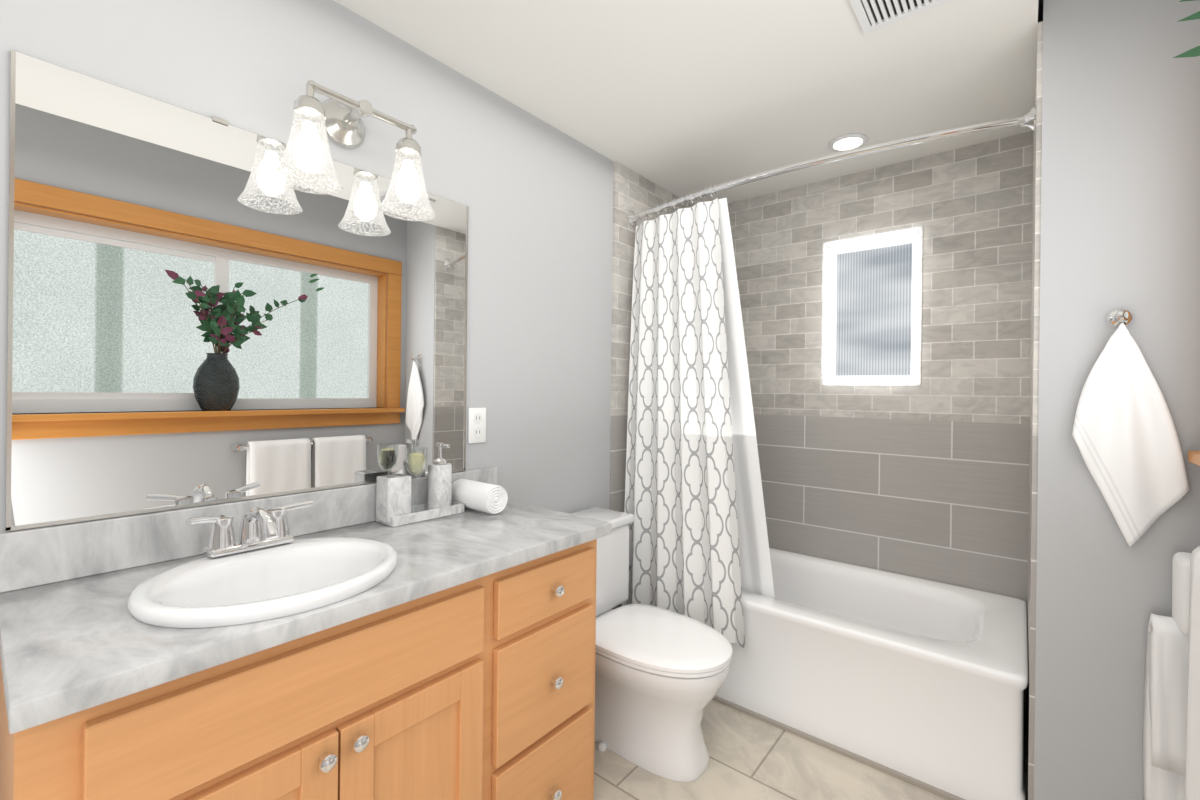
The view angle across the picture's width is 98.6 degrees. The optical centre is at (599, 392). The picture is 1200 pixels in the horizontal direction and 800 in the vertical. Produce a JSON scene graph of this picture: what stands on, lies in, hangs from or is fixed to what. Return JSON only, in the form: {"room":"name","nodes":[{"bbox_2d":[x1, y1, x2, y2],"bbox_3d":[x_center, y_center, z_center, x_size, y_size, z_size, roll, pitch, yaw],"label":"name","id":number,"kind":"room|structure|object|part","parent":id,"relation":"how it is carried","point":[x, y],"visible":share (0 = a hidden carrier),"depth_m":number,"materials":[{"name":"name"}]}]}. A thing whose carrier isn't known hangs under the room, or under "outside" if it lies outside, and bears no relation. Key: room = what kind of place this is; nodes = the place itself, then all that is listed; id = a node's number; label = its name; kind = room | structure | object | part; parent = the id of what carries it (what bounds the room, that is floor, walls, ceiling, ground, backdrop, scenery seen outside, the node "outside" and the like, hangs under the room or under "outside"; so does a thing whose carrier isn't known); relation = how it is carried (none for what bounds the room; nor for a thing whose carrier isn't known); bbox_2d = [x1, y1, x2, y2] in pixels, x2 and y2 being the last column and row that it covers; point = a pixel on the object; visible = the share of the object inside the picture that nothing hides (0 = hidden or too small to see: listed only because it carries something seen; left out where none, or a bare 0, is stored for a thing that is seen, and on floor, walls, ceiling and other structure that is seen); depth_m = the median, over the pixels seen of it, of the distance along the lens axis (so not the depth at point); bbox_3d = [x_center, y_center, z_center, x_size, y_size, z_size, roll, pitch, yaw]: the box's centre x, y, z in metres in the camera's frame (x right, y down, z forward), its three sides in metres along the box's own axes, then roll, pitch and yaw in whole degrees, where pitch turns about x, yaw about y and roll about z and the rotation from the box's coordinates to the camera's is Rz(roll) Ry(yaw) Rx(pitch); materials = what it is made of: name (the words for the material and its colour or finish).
{"room":"bathroom","nodes":[
{"label":"bathroom","id":0,"kind":"room"},
{"bbox_2d":[0,0,613,532],"bbox_3d":[-0.585,0.077,1.671,0.120,2.267,3.687,1,0,39],"label":"wall","id":1,"kind":"structure","parent":0,"point":[538,199],"depth_m":1.74,"materials":[{"name":"grey paint"}]},
{"bbox_2d":[6,49,467,531],"bbox_3d":[-0.768,-0.186,1.340,0.009,0.891,1.010,1,0,39],"label":"mirror","id":2,"kind":"object","parent":1,"relation":"attached to","point":[189,325],"visible":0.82,"depth_m":1.17,"materials":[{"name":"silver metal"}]},
{"bbox_2d":[0,467,497,592],"bbox_3d":[-0.732,0.315,1.381,0.020,0.107,1.150,1,0,39],"label":"backsplash","id":3,"kind":"structure","parent":1,"relation":"attached to","point":[33,557],"depth_m":1.09,"materials":[{"name":"stone"}]},
{"bbox_2d":[272,80,435,220],"bbox_3d":[-0.632,-0.646,1.348,0.201,0.296,0.404,1,0,39],"label":"sconce","id":4,"kind":"object","parent":1,"relation":"attached to","point":[339,117],"visible":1,"depth_m":1.36,"materials":[{"name":"white glass"}]},
{"bbox_2d":[468,408,485,442],"bbox_3d":[-0.420,0.114,1.771,0.007,0.120,0.073,1,0,39],"label":"outlet","id":5,"kind":"object","parent":1,"relation":"attached to","point":[476,416],"visible":1,"depth_m":1.77,"materials":[{"name":"white plastic"}]},
{"bbox_2d":[609,161,692,608],"bbox_3d":[0.305,0.087,2.655,0.012,2.267,0.796,1,0,39],"label":"tile","id":6,"kind":"structure","parent":1,"relation":"attached to","point":[632,191],"depth_m":2.40,"materials":[{"name":"grey tile"}]},
{"bbox_2d":[334,0,1041,205],"bbox_3d":[0.212,-1.198,1.030,2.140,0.303,3.687,1,0,39],"label":"ceiling","id":7,"kind":"structure","parent":0,"point":[688,96],"depth_m":1.69,"materials":[{"name":"white paint"}]},
{"bbox_2d":[829,133,867,151],"bbox_3d":[1.029,-1.033,2.143,0.148,0.009,0.148,1,0,39],"label":"recessed light","id":8,"kind":"object","parent":7,"relation":"in","point":[847,142],"depth_m":2.14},
{"bbox_2d":[849,0,951,34],"bbox_3d":[0.780,-1.035,1.313,0.250,0.010,0.250,1,0,39],"label":"ceiling vent","id":9,"kind":"object","parent":7,"relation":"in","point":[872,15],"depth_m":1.40,"materials":[{"name":"white metal"}]},
{"bbox_2d":[594,700,1026,799],"bbox_3d":[0.183,1.270,1.032,2.140,0.100,3.687,1,0,39],"label":"floor","id":10,"kind":"structure","parent":0,"point":[751,758],"depth_m":1.65,"materials":[{"name":"tile"}]},
{"bbox_2d":[0,467,611,799],"bbox_3d":[-0.537,0.727,1.218,0.536,0.964,1.150,1,0,39],"label":"vanity","id":11,"kind":"object","parent":10,"relation":"on","point":[305,645],"visible":1,"depth_m":0.99,"materials":[{"name":"brown wood"}]},
{"bbox_2d":[185,500,313,557],"bbox_3d":[-0.717,0.291,1.087,0.164,0.095,0.237,1,0,39],"label":"faucet","id":12,"kind":"object","parent":11,"relation":"on","point":[276,541],"depth_m":1.10,"materials":[{"name":"silver metal"}]},
{"bbox_2d":[127,537,397,627],"bbox_3d":[-0.631,0.423,1.016,0.400,0.163,0.444,1,0,39],"label":"sink","id":13,"kind":"object","parent":11,"relation":"in","point":[322,582],"depth_m":0.99,"materials":[{"name":"white ceramic"}]},
{"bbox_2d":[376,501,463,526],"bbox_3d":[-0.529,0.357,1.536,0.091,0.026,0.235,1,0,39],"label":"tray","id":14,"kind":"object","parent":11,"relation":"on","point":[418,513],"visible":0.76,"depth_m":1.51,"materials":[{"name":"stone"}]},
{"bbox_2d":[376,474,410,522],"bbox_3d":[-0.585,0.299,1.466,0.065,0.124,0.073,1,0,39],"label":"toothbrush holder","id":15,"kind":"object","parent":14,"relation":"on","point":[393,492],"visible":0.98,"depth_m":1.44,"materials":[{"name":"stone"}]},
{"bbox_2d":[405,447,427,502],"bbox_3d":[-0.534,0.262,1.502,0.062,0.198,0.062,1,0,39],"label":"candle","id":16,"kind":"object","parent":14,"relation":"on","point":[416,461],"visible":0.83,"depth_m":1.49,"materials":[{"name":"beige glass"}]},
{"bbox_2d":[427,442,451,509],"bbox_3d":[-0.488,0.257,1.574,0.070,0.209,0.070,1,0,-6],"label":"soap dispenser","id":17,"kind":"object","parent":14,"relation":"on","point":[439,471],"visible":0.88,"depth_m":1.55,"materials":[{"name":"stone"}]},
{"bbox_2d":[451,479,507,513],"bbox_3d":[-0.386,0.326,1.625,0.191,0.086,0.090,1,0,39],"label":"rolled towel","id":18,"kind":"object","parent":11,"relation":"on","point":[480,496],"visible":0.94,"depth_m":1.58,"materials":[{"name":"white fabric"}]},
{"bbox_2d":[570,507,731,781],"bbox_3d":[0.114,0.857,1.837,0.727,0.721,0.452,1,0,39],"label":"toilet","id":19,"kind":"object","parent":10,"relation":"on","point":[657,669],"visible":0.71,"depth_m":1.68,"materials":[{"name":"white ceramic"}]},
{"bbox_3d":[-0.081,0.513,2.000,0.212,0.036,0.452,1,0,39],"label":"tank lid","id":20,"kind":"part","parent":19,"relation":"part of","materials":[{"name":"white ceramic"}]},
{"bbox_3d":[-0.062,0.729,1.982,0.252,0.395,0.430,1,0,39],"label":"tank","id":21,"kind":"part","parent":19,"relation":"part of","materials":[{"name":"white ceramic"}]},
{"bbox_3d":[0.180,1.040,1.781,0.537,0.358,0.372,1,0,39],"label":"bowl","id":22,"kind":"part","parent":19,"relation":"part of","materials":[{"name":"white ceramic"}]},
{"bbox_3d":[0.204,0.839,1.764,0.495,0.040,0.386,1,0,39],"label":"seat lid","id":23,"kind":"part","parent":19,"relation":"part of","materials":[{"name":"white plastic"}]},
{"bbox_2d":[712,547,1028,799],"bbox_3d":[0.873,1.016,2.200,1.459,0.421,0.766,1,0,39],"label":"bathtub","id":24,"kind":"object","parent":10,"relation":"on","point":[919,682],"visible":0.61,"depth_m":1.76,"materials":[{"name":"white ceramic"}]},
{"bbox_3d":[0.633,1.218,1.910,1.459,0.012,0.016,1,0,39],"label":"floor trim","id":25,"kind":"part","parent":24,"relation":"part of","materials":[{"name":"beige"}]},
{"bbox_2d":[727,131,1032,705],"bbox_3d":[1.165,0.097,2.543,1.485,2.267,0.120,1,0,39],"label":"tiled wall","id":26,"kind":"structure","parent":0,"point":[930,480],"depth_m":2.27,"materials":[{"name":"tile"}]},
{"bbox_2d":[628,105,1035,226],"bbox_3d":[0.693,-0.813,1.953,1.460,0.072,0.147,1,0,39],"label":"rail","id":27,"kind":"object","parent":26,"relation":"attached to","point":[1028,120],"depth_m":1.74,"materials":[{"name":"silver metal"}]},
{"bbox_2d":[622,185,774,648],"bbox_3d":[0.388,0.064,2.186,0.657,1.797,0.217,1,0,39],"label":"shower curtain","id":28,"kind":"object","parent":27,"relation":"hanging from","point":[698,536],"visible":0.89,"depth_m":2.12,"materials":[{"name":"white fabric"}]},
{"bbox_2d":[821,226,922,385],"bbox_3d":[1.282,-0.380,2.437,0.419,0.698,0.104,1,0,39],"label":"window","id":29,"kind":"structure","parent":26,"relation":"in","point":[872,289],"depth_m":2.45,"materials":[{"name":"grey glass"}]},
{"bbox_3d":[1.302,-0.379,2.462,0.323,0.602,0.006,1,0,39],"label":"glass","id":30,"kind":"part","parent":29,"relation":"part of","materials":[{"name":"clear glass"}]},
{"bbox_2d":[1026,21,1042,799],"bbox_3d":[1.457,0.101,1.738,0.012,2.267,0.757,1,0,39],"label":"tile","id":31,"kind":"structure","parent":26,"relation":"attached to","point":[1037,135],"depth_m":1.45,"materials":[{"name":"grey tile"}]},
{"bbox_2d":[1034,0,1199,799],"bbox_3d":[1.707,0.003,1.609,0.535,2.470,0.881,1,0,39],"label":"wall projection","id":32,"kind":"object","parent":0,"point":[1120,163],"visible":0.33,"depth_m":1.35,"materials":[{"name":"grey paint"}]},
{"bbox_2d":[1106,308,1134,327],"bbox_3d":[1.327,-0.192,1.313,0.052,0.052,0.060,1,0,39],"label":"towel hook","id":33,"kind":"object","parent":32,"relation":"attached to","point":[1114,318],"visible":0.94,"depth_m":1.32,"materials":[{"name":"silver metal"}]},
{"bbox_2d":[1072,321,1189,546],"bbox_3d":[1.337,0.106,1.308,0.210,0.573,0.041,1,0,39],"label":"hand towel","id":34,"kind":"object","parent":33,"relation":"hanging from","point":[1124,432],"visible":1,"depth_m":1.30,"materials":[{"name":"white fabric"}]},
{"bbox_3d":[0.670,-0.009,0.076,0.200,2.470,2.806,1,0,39],"label":"wall","id":35,"kind":"structure","parent":0,"visible":0},
{"bbox_2d":[1173,0,1199,57],"bbox_3d":[0.858,-0.254,0.523,0.239,0.772,0.689,1,0,35],"label":"plant","id":36,"kind":"object","parent":35,"relation":"on","point":[1194,52],"visible":1,"depth_m":0.85,"materials":[{"name":"green plant"}]},
{"bbox_2d":[1184,546,1199,799],"bbox_3d":[1.032,0.585,0.777,0.114,0.572,0.749,1,0,39],"label":"towel","id":37,"kind":"object","parent":35,"relation":"attached to","point":[1192,776],"visible":1,"depth_m":1.01,"materials":[{"name":"white fabric"}]},
{"bbox_2d":[1143,552,1191,799],"bbox_3d":[1.376,0.728,1.215,0.122,0.692,0.136,1,0,39],"label":"towel","id":38,"kind":"object","parent":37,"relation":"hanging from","point":[1166,667],"visible":0.78,"depth_m":1.21,"materials":[{"name":"white fabric"}]},
{"bbox_2d":[1172,552,1191,634],"bbox_3d":[1.385,0.470,1.193,0.074,0.175,0.110,1,0,39],"label":"towel","id":39,"kind":"object","parent":38,"relation":"on","point":[1181,560],"depth_m":1.19,"materials":[{"name":"white fabric"}]},
{"bbox_2d":[1188,450,1199,465],"bbox_3d":[0.866,-0.305,0.392,0.222,1.086,1.998,1,0,39],"label":"window","id":40,"kind":"structure","parent":35,"relation":"in","point":[1193,456],"depth_m":1.20,"materials":[{"name":"brown wood"}]}
]}

